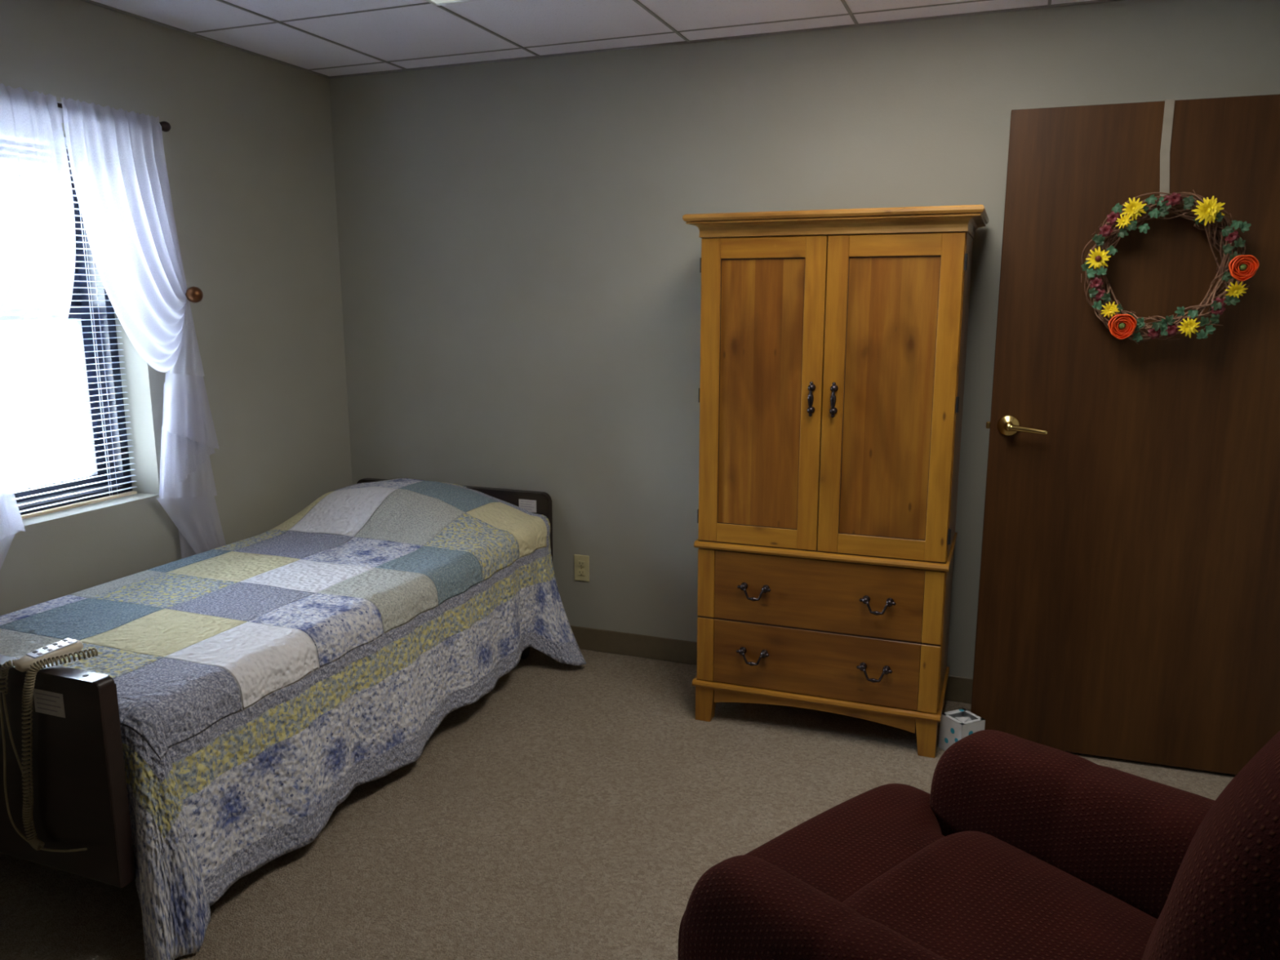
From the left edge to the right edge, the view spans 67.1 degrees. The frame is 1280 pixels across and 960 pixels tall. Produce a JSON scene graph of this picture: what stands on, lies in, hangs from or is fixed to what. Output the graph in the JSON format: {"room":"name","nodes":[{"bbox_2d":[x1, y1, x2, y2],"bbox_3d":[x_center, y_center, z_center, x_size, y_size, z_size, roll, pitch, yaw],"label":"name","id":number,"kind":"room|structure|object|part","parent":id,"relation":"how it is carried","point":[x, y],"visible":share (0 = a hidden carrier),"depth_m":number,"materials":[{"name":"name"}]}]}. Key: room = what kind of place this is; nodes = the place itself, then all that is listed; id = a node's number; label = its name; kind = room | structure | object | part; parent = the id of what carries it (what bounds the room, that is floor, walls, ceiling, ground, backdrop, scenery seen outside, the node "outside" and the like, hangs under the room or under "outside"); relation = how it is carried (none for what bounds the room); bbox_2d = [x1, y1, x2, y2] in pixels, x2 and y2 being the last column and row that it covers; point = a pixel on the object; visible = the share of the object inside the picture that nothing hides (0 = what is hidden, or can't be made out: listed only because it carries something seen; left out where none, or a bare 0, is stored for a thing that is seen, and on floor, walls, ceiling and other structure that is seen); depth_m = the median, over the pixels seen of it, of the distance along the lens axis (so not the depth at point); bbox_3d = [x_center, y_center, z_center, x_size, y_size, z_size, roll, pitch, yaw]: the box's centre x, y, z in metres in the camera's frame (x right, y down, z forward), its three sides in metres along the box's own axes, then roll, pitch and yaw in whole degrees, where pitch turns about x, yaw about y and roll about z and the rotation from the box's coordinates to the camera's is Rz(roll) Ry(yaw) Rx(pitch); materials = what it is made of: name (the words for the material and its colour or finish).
{"room":"care facility","nodes":[
{"label":"care facility","id":0,"kind":"room"},
{"bbox_2d":[112,306,132,490],"bbox_3d":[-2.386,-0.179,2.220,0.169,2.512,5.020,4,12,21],"label":"window frame","id":1,"kind":"structure","parent":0,"point":[113,307],"depth_m":3.42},
{"bbox_2d":[13,146,131,515],"bbox_3d":[-2.021,-0.497,3.118,0.155,1.200,0.620,4,12,21],"label":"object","id":2,"kind":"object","parent":1,"relation":"in","point":[77,232],"depth_m":3.37,"materials":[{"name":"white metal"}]},
{"bbox_3d":[-2.032,-0.248,3.170,0.036,0.632,0.562,4,12,21],"label":"sash","id":3,"kind":"part","parent":2,"relation":"part of","materials":[{"name":"white metal"}]},
{"bbox_2d":[0,137,137,519],"bbox_3d":[-1.921,-0.486,3.081,0.028,1.203,0.600,4,12,21],"label":"window blind","id":4,"kind":"object","parent":2,"relation":"attached to","point":[132,492],"visible":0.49,"depth_m":3.22,"materials":[{"name":"white plastic"}]},
{"bbox_3d":[-1.920,0.098,3.192,0.022,0.014,0.600,4,12,21],"label":"rail","id":5,"kind":"part","parent":4,"relation":"part of","materials":[{"name":"white plastic"}]},
{"bbox_3d":[-1.850,-0.514,3.261,0.002,1.170,0.002,4,12,21],"label":"lift cord","id":6,"kind":"part","parent":4,"relation":"part of","materials":[{"name":"white fabric"}]},
{"bbox_3d":[-1.920,-0.485,3.083,0.028,1.180,0.426,4,12,21],"label":"ladder cord","id":7,"kind":"part","parent":4,"relation":"part of","materials":[{"name":"white fabric"}]},
{"bbox_3d":[-2.070,-0.789,3.082,0.036,0.552,0.562,4,12,21],"label":"sash","id":8,"kind":"part","parent":2,"relation":"part of","materials":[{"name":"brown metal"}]},
{"bbox_2d":[0,0,352,616],"bbox_3d":[-2.267,-0.159,2.112,0.130,2.512,4.900,4,12,21],"label":"wall","id":9,"kind":"structure","parent":0,"point":[248,144],"depth_m":3.65,"materials":[{"name":"paint"}]},
{"bbox_2d":[57,102,171,132],"bbox_3d":[-1.782,-1.128,2.904,0.088,0.060,0.862,4,12,21],"label":"curtain rod","id":10,"kind":"object","parent":9,"relation":"attached to","point":[166,126],"visible":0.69,"depth_m":3.26,"materials":[{"name":"black metal"}]},
{"bbox_2d":[0,83,75,569],"bbox_3d":[-1.844,-0.338,2.776,0.106,1.555,0.553,5,12,24],"label":"sheer curtain","id":11,"kind":"object","parent":10,"relation":"hanging from","point":[37,237],"visible":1,"depth_m":2.82,"materials":[{"name":"white fabric"}]},
{"bbox_3d":[-1.758,-1.127,2.895,0.014,0.013,0.760,4,12,21],"label":"rod","id":12,"kind":"part","parent":10,"relation":"part of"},
{"bbox_2d":[57,97,226,558],"bbox_3d":[-1.645,-0.435,3.285,0.106,1.555,0.553,3,11,17],"label":"sheer curtain","id":13,"kind":"object","parent":10,"relation":"hanging from","point":[117,157],"visible":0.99,"depth_m":3.21,"materials":[{"name":"white fabric"}]},
{"bbox_2d":[185,286,203,302],"bbox_3d":[-1.601,-0.651,3.393,0.145,0.058,0.058,4,12,21],"label":"curtain holdback","id":14,"kind":"object","parent":9,"relation":"attached to","point":[193,294],"visible":0.72,"depth_m":3.36,"materials":[{"name":"brown metal"}]},
{"bbox_2d":[91,0,1093,76],"bbox_3d":[-0.556,-1.212,1.241,4.140,0.080,5.140,4,12,21],"label":"ceiling","id":15,"kind":"structure","parent":0,"point":[427,30],"depth_m":3.27,"materials":[{"name":"tile"}]},
{"bbox_2d":[424,0,480,5],"bbox_3d":[-0.589,-1.386,2.413,0.594,0.008,1.204,4,12,21],"label":"recessed light","id":16,"kind":"object","parent":15,"relation":"in","point":[437,2],"visible":1,"depth_m":3.03,"materials":[{"name":"white plastic"}]},
{"bbox_2d":[80,0,1124,78],"bbox_3d":[-0.472,-1.165,1.217,3.720,0.006,4.900,4,12,21],"label":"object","id":17,"kind":"structure","parent":15,"relation":"attached to","point":[1049,5],"depth_m":3.37,"materials":[{"name":"metal"}]},
{"bbox_2d":[0,646,1235,959],"bbox_3d":[-0.553,1.236,1.706,4.140,0.080,5.140,4,12,21],"label":"floor","id":18,"kind":"structure","parent":0,"point":[565,811],"depth_m":2.75,"materials":[{"name":"carpet"}]},
{"bbox_2d":[0,477,552,887],"bbox_3d":[-1.213,0.546,3.288,0.967,0.685,2.184,4,12,21],"label":"bed","id":19,"kind":"object","parent":18,"relation":"on","point":[80,797],"visible":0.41,"depth_m":2.15,"materials":[{"name":"laminate"}]},
{"bbox_2d":[35,692,60,711],"bbox_3d":[-1.300,0.489,2.121,0.073,0.037,0.001,4,12,21],"label":"print","id":20,"kind":"object","parent":19,"relation":"attached to","point":[45,701],"depth_m":2.12},
{"bbox_2d":[0,637,97,852],"bbox_3d":[-1.320,0.603,2.196,0.241,0.467,0.149,4,12,21],"label":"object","id":21,"kind":"object","parent":19,"relation":"hanging from","point":[34,660],"visible":1,"depth_m":2.15,"materials":[{"name":"beige plastic"}]},
{"bbox_3d":[-1.597,0.635,2.290,0.967,0.484,0.043,4,12,21],"label":"footboard","id":22,"kind":"part","parent":19,"relation":"part of","materials":[{"name":"laminate"}]},
{"bbox_2d":[0,478,586,959],"bbox_3d":[-1.106,0.526,3.242,1.203,0.722,2.143,4,12,21],"label":"quilt","id":23,"kind":"object","parent":19,"relation":"on","point":[265,678],"visible":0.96,"depth_m":2.80,"materials":[{"name":"multicoloured fabric"}]},
{"bbox_3d":[-0.828,0.300,4.261,0.967,0.564,0.038,4,12,21],"label":"headboard","id":24,"kind":"part","parent":19,"relation":"part of","materials":[{"name":"laminate"}]},
{"bbox_3d":[-0.488,0.597,4.024,0.040,0.310,0.076,4,12,21],"label":"leg","id":25,"kind":"part","parent":19,"relation":"part of","materials":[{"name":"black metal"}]},
{"bbox_2d":[520,501,533,510],"bbox_3d":[-0.474,0.108,4.063,0.064,0.035,0.001,4,12,21],"label":"print","id":26,"kind":"object","parent":19,"relation":"attached to","point":[527,505],"depth_m":4.06},
{"bbox_2d":[682,204,989,758],"bbox_3d":[0.657,-0.010,3.344,0.920,1.754,0.502,4,12,21],"label":"armoire","id":27,"kind":"object","parent":18,"relation":"on","point":[833,342],"visible":1,"depth_m":3.14,"materials":[{"name":"brown wood"}]},
{"bbox_3d":[0.389,0.612,3.328,0.118,0.056,0.033,4,12,21],"label":"handle","id":28,"kind":"part","parent":27,"relation":"part of","materials":[{"name":"grey metal"}]},
{"bbox_3d":[0.388,0.384,3.285,0.118,0.056,0.033,4,12,21],"label":"handle","id":29,"kind":"part","parent":27,"relation":"part of","materials":[{"name":"grey metal"}]},
{"bbox_3d":[0.396,0.188,3.272,0.278,0.064,0.018,4,12,21],"label":"rail","id":30,"kind":"part","parent":27,"relation":"part of","materials":[{"name":"brown wood"}]},
{"bbox_3d":[0.396,-0.279,3.185,0.280,0.887,0.008,4,12,21],"label":"panel","id":31,"kind":"part","parent":27,"relation":"part of","materials":[{"name":"brown wood"}]},
{"bbox_3d":[0.395,-0.278,3.183,0.410,1.013,0.019,4,12,21],"label":"door","id":32,"kind":"part","parent":27,"relation":"part of","materials":[{"name":"brown wood"}]},
{"bbox_3d":[0.395,-0.744,3.095,0.278,0.064,0.018,4,12,21],"label":"rail","id":33,"kind":"part","parent":27,"relation":"part of","materials":[{"name":"brown wood"}]},
{"bbox_3d":[0.549,-0.260,3.100,0.024,0.114,0.030,4,12,21],"label":"handle","id":34,"kind":"part","parent":27,"relation":"part of","materials":[{"name":"grey metal"}]},
{"bbox_3d":[0.588,0.621,3.280,0.698,0.229,0.018,4,12,21],"label":"drawer","id":35,"kind":"part","parent":27,"relation":"part of","materials":[{"name":"brown wood"}]},
{"bbox_3d":[0.588,0.383,3.235,0.698,0.242,0.018,4,12,21],"label":"drawer","id":36,"kind":"part","parent":27,"relation":"part of","materials":[{"name":"brown wood"}]},
{"bbox_3d":[0.662,0.713,3.493,0.846,0.025,0.461,4,12,21],"label":"moulding","id":37,"kind":"part","parent":27,"relation":"part of","materials":[{"name":"brown wood"}]},
{"bbox_3d":[0.661,0.213,3.397,0.842,0.025,0.461,4,12,21],"label":"waist moulding","id":38,"kind":"part","parent":27,"relation":"part of","materials":[{"name":"brown wood"}]},
{"bbox_3d":[0.616,-0.255,3.074,0.024,0.114,0.030,4,12,21],"label":"handle","id":39,"kind":"part","parent":27,"relation":"part of","materials":[{"name":"grey metal"}]},
{"bbox_3d":[0.656,-0.835,3.187,0.920,0.074,0.502,4,12,21],"label":"crown moulding","id":40,"kind":"part","parent":27,"relation":"part of","materials":[{"name":"brown wood"}]},
{"bbox_3d":[0.772,0.639,3.183,0.118,0.056,0.033,4,12,21],"label":"handle","id":41,"kind":"part","parent":27,"relation":"part of","materials":[{"name":"grey metal"}]},
{"bbox_3d":[0.772,0.411,3.140,0.118,0.056,0.033,4,12,21],"label":"handle","id":42,"kind":"part","parent":27,"relation":"part of","materials":[{"name":"grey metal"}]},
{"bbox_3d":[0.780,0.215,3.127,0.274,0.064,0.018,4,12,21],"label":"rail","id":43,"kind":"part","parent":27,"relation":"part of","materials":[{"name":"brown wood"}]},
{"bbox_3d":[0.781,-0.251,3.040,0.276,0.887,0.008,4,12,21],"label":"panel","id":44,"kind":"part","parent":27,"relation":"part of","materials":[{"name":"brown wood"}]},
{"bbox_3d":[0.780,-0.251,3.038,0.406,1.013,0.019,4,12,21],"label":"door","id":45,"kind":"part","parent":27,"relation":"part of","materials":[{"name":"brown wood"}]},
{"bbox_3d":[0.779,-0.717,2.949,0.274,0.064,0.018,4,12,21],"label":"rail","id":46,"kind":"part","parent":27,"relation":"part of","materials":[{"name":"brown wood"}]},
{"bbox_2d":[938,707,985,751],"bbox_3d":[1.071,0.844,3.214,0.101,0.122,0.101,-5,12,-24],"label":"tissue box","id":47,"kind":"object","parent":18,"relation":"on","point":[956,725],"visible":0.5,"depth_m":3.19,"materials":[{"name":"white cardboard"}]},
{"bbox_2d":[677,729,1279,959],"bbox_3d":[0.658,0.687,1.543,0.920,1.056,1.062,-9,14,-39],"label":"recliner","id":48,"kind":"object","parent":18,"relation":"on","point":[1018,848],"visible":1,"depth_m":1.62,"materials":[{"name":"red fabric"}]},
{"bbox_3d":[0.342,0.898,1.379,0.176,0.545,0.705,-9,14,-39],"label":"armrest","id":49,"kind":"part","parent":48,"relation":"part of","materials":[{"name":"red fabric"}]},
{"bbox_2d":[842,831,1157,959],"bbox_3d":[0.624,0.834,1.553,0.544,0.251,0.535,-9,14,-39],"label":"seat cushion","id":50,"kind":"object","parent":48,"relation":"on","point":[966,895],"depth_m":1.62,"materials":[{"name":"red fabric"}]},
{"bbox_3d":[0.893,0.811,1.832,0.228,0.548,0.704,-9,14,-39],"label":"armrest","id":51,"kind":"part","parent":48,"relation":"part of","materials":[{"name":"red fabric"}]},
{"bbox_3d":[0.850,0.564,1.226,0.767,0.696,0.375,-9,14,-39],"label":"backrest","id":52,"kind":"part","parent":48,"relation":"part of","materials":[{"name":"red fabric"}]},
{"bbox_2d":[328,0,1279,678],"bbox_3d":[0.347,-0.476,3.765,4.140,2.512,0.120,4,12,21],"label":"wall","id":53,"kind":"structure","parent":0,"point":[521,276],"depth_m":3.81,"materials":[{"name":"paint"}]},
{"bbox_2d":[573,554,589,582],"bbox_3d":[-0.247,0.373,4.089,0.070,0.114,0.009,4,12,21],"label":"wall outlet","id":54,"kind":"object","parent":53,"relation":"attached to","point":[581,562],"visible":1,"depth_m":4.08,"materials":[{"name":"beige plastic"}]},
{"bbox_2d":[577,568,585,576],"bbox_3d":[-0.248,0.393,4.091,0.033,0.027,0.004,4,12,21],"label":"receptacle","id":55,"kind":"object","parent":54,"relation":"attached to","point":[581,572],"depth_m":4.09,"materials":[{"name":"beige plastic"}]},
{"bbox_2d":[577,560,585,567],"bbox_3d":[-0.248,0.354,4.083,0.033,0.027,0.004,4,12,21],"label":"receptacle","id":56,"kind":"object","parent":54,"relation":"attached to","point":[580,563],"depth_m":4.08,"materials":[{"name":"beige plastic"}]},
{"bbox_2d":[569,625,973,703],"bbox_3d":[0.409,0.726,3.900,3.708,0.100,0.007,4,12,21],"label":"baseboard","id":57,"kind":"structure","parent":53,"relation":"attached to","point":[959,689],"depth_m":4.03,"materials":[{"name":"plastic"}]},
{"bbox_3d":[1.321,0.095,0.754,0.120,2.512,4.900,4,12,21],"label":"wall","id":58,"kind":"structure","parent":0,"visible":0},
{"bbox_2d":[970,93,1279,774],"bbox_3d":[1.550,-0.089,2.946,0.937,2.032,0.105,4,11,19],"label":"door","id":59,"kind":"structure","parent":58,"relation":"in","point":[1129,597],"depth_m":2.96,"materials":[{"name":"brown wood"}]},
{"bbox_3d":[1.163,-0.169,3.044,0.069,0.069,0.058,4,11,19],"label":"handle","id":60,"kind":"part","parent":59,"relation":"part of","materials":[{"name":"gold metal"}]},
{"bbox_3d":[1.210,-0.157,3.009,0.115,0.029,0.023,4,11,19],"label":"lever","id":61,"kind":"part","parent":59,"relation":"part of","materials":[{"name":"gold metal"}]},
{"bbox_2d":[1160,98,1174,195],"bbox_3d":[1.536,-0.953,2.821,0.037,0.295,0.056,4,11,19],"label":"hanger","id":62,"kind":"object","parent":59,"relation":"hanging from","point":[1169,104],"visible":0.74,"depth_m":2.79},
{"bbox_2d":[1080,189,1259,344],"bbox_3d":[1.516,-0.610,2.786,0.449,0.438,0.106,4,12,21],"label":"wreath","id":63,"kind":"object","parent":62,"relation":"hanging from","point":[1242,267],"visible":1,"depth_m":2.77,"materials":[{"name":"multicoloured plant"}]},
{"bbox_2d":[1089,276,1103,289],"bbox_3d":[1.344,-0.579,2.840,0.036,0.037,0.010,4,12,21],"label":"flower","id":64,"kind":"object","parent":63,"relation":"on","point":[1096,282],"depth_m":2.84,"materials":[{"name":"red plant"}]},
{"bbox_2d":[1094,255,1101,262],"bbox_3d":[1.336,-0.645,2.814,0.018,0.018,0.018,4,12,21],"label":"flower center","id":65,"kind":"object","parent":63,"relation":"on","point":[1097,258],"depth_m":2.81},
{"bbox_2d":[1085,246,1111,268],"bbox_3d":[1.338,-0.648,2.816,0.067,0.067,0.013,4,12,21],"label":"flower","id":66,"kind":"object","parent":63,"relation":"on","point":[1097,259],"depth_m":2.82,"materials":[{"name":"yellow plant"}]},
{"bbox_2d":[1093,288,1104,301],"bbox_3d":[1.354,-0.545,2.842,0.036,0.037,0.010,4,12,21],"label":"flower","id":67,"kind":"object","parent":63,"relation":"on","point":[1099,295],"depth_m":2.84,"materials":[{"name":"red plant"}]},
{"bbox_2d":[1098,224,1112,236],"bbox_3d":[1.356,-0.725,2.808,0.036,0.037,0.010,4,12,21],"label":"flower","id":68,"kind":"object","parent":63,"relation":"on","point":[1106,230],"depth_m":2.81,"materials":[{"name":"red plant"}]},
{"bbox_2d":[1100,302,1119,317],"bbox_3d":[1.379,-0.498,2.828,0.050,0.049,0.015,4,12,21],"label":"flower","id":69,"kind":"object","parent":63,"relation":"on","point":[1110,309],"depth_m":2.83,"materials":[{"name":"yellow plant"}]},
{"bbox_2d":[1106,211,1120,224],"bbox_3d":[1.372,-0.759,2.795,0.036,0.037,0.010,4,12,21],"label":"flower","id":70,"kind":"object","parent":63,"relation":"on","point":[1113,218],"depth_m":2.79,"materials":[{"name":"red plant"}]},
{"bbox_2d":[1118,323,1125,328],"bbox_3d":[1.408,-0.450,2.818,0.018,0.019,0.019,4,12,21],"label":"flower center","id":71,"kind":"object","parent":63,"relation":"on","point":[1121,326],"depth_m":2.81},
{"bbox_2d":[1108,314,1137,339],"bbox_3d":[1.407,-0.447,2.816,0.076,0.074,0.025,4,12,21],"label":"flower","id":72,"kind":"object","parent":63,"relation":"on","point":[1121,326],"depth_m":2.82,"materials":[{"name":"orange fabric"}]},
{"bbox_2d":[1115,213,1132,228],"bbox_3d":[1.394,-0.746,2.778,0.043,0.041,0.009,4,12,21],"label":"flower","id":73,"kind":"object","parent":63,"relation":"on","point":[1124,220],"depth_m":2.78,"materials":[{"name":"yellow plant"}]},
{"bbox_2d":[1120,197,1146,220],"bbox_3d":[1.413,-0.776,2.760,0.066,0.064,0.017,4,12,21],"label":"flower","id":74,"kind":"object","parent":63,"relation":"on","point":[1135,208],"depth_m":2.76,"materials":[{"name":"yellow plant"}]},
{"bbox_2d":[1147,328,1160,338],"bbox_3d":[1.498,-0.428,2.808,0.036,0.037,0.010,4,12,21],"label":"flower","id":75,"kind":"object","parent":63,"relation":"on","point":[1153,333],"depth_m":2.81,"materials":[{"name":"red fabric"}]},
{"bbox_2d":[1160,195,1172,206],"bbox_3d":[1.498,-0.790,2.740,0.036,0.037,0.010,4,12,21],"label":"flower","id":76,"kind":"object","parent":63,"relation":"on","point":[1166,200],"depth_m":2.74,"materials":[{"name":"red plant"}]},
{"bbox_2d":[1164,324,1177,336],"bbox_3d":[1.537,-0.433,2.792,0.036,0.037,0.010,4,12,21],"label":"flower","id":77,"kind":"object","parent":63,"relation":"on","point":[1171,330],"depth_m":2.79,"materials":[{"name":"red fabric"}]},
{"bbox_2d":[1168,192,1182,205],"bbox_3d":[1.515,-0.796,2.732,0.036,0.037,0.010,4,12,21],"label":"flower","id":78,"kind":"object","parent":63,"relation":"on","point":[1174,197],"depth_m":2.73,"materials":[{"name":"red plant"}]},
{"bbox_2d":[1177,317,1199,337],"bbox_3d":[1.572,-0.436,2.763,0.057,0.058,0.016,4,12,21],"label":"flower","id":79,"kind":"object","parent":63,"relation":"on","point":[1188,326],"depth_m":2.76,"materials":[{"name":"yellow fabric"}]},
{"bbox_2d":[1191,195,1225,226],"bbox_3d":[1.588,-0.752,2.695,0.083,0.081,0.020,4,12,21],"label":"flower","id":80,"kind":"object","parent":63,"relation":"on","point":[1209,211],"depth_m":2.70,"materials":[{"name":"yellow plant"}]},
{"bbox_2d":[1210,306,1225,315],"bbox_3d":[1.643,-0.485,2.741,0.036,0.037,0.010,4,12,21],"label":"flower","id":81,"kind":"object","parent":63,"relation":"on","point":[1216,310],"depth_m":2.74,"materials":[{"name":"red fabric"}]},
{"bbox_2d":[1211,297,1226,309],"bbox_3d":[1.643,-0.500,2.738,0.036,0.037,0.010,4,12,21],"label":"flower","id":82,"kind":"object","parent":63,"relation":"on","point":[1218,304],"depth_m":2.74,"materials":[{"name":"red plant"}]},
{"bbox_2d":[1224,231,1239,243],"bbox_3d":[1.657,-0.680,2.698,0.036,0.037,0.010,4,12,21],"label":"flower","id":83,"kind":"object","parent":63,"relation":"on","point":[1231,236],"depth_m":2.70,"materials":[{"name":"red plant"}]},
{"bbox_2d":[1225,281,1248,297],"bbox_3d":[1.674,-0.532,2.709,0.056,0.050,0.027,4,12,21],"label":"flower","id":84,"kind":"object","parent":63,"relation":"on","point":[1234,291],"depth_m":2.71,"materials":[{"name":"yellow plant"}]},
{"bbox_2d":[1239,264,1246,271],"bbox_3d":[1.678,-0.592,2.686,0.017,0.018,0.018,4,12,21],"label":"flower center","id":85,"kind":"object","parent":63,"relation":"on","point":[1242,267],"depth_m":2.68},
{"bbox_2d":[1228,254,1259,281],"bbox_3d":[1.677,-0.589,2.683,0.073,0.072,0.024,4,12,21],"label":"flower","id":86,"kind":"object","parent":63,"relation":"on","point":[1242,267],"depth_m":2.68,"materials":[{"name":"orange plant"}]},
{"label":"outside","id":87,"kind":"structure","parent":0,"visible":0},
{"bbox_3d":[-43.471,-2.042,20.569,89.680,0.100,60.000,4,12,21],"label":"pavement","id":88,"kind":"object","parent":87,"visible":0},
{"bbox_2d":[65,319,74,329],"bbox_3d":[-53.035,-6.811,36.498,4.542,4.863,136.000,4,12,21],"label":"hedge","id":89,"kind":"object","parent":88,"relation":"on","point":[69,323],"visible":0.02,"depth_m":67.29,"materials":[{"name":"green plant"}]}
]}

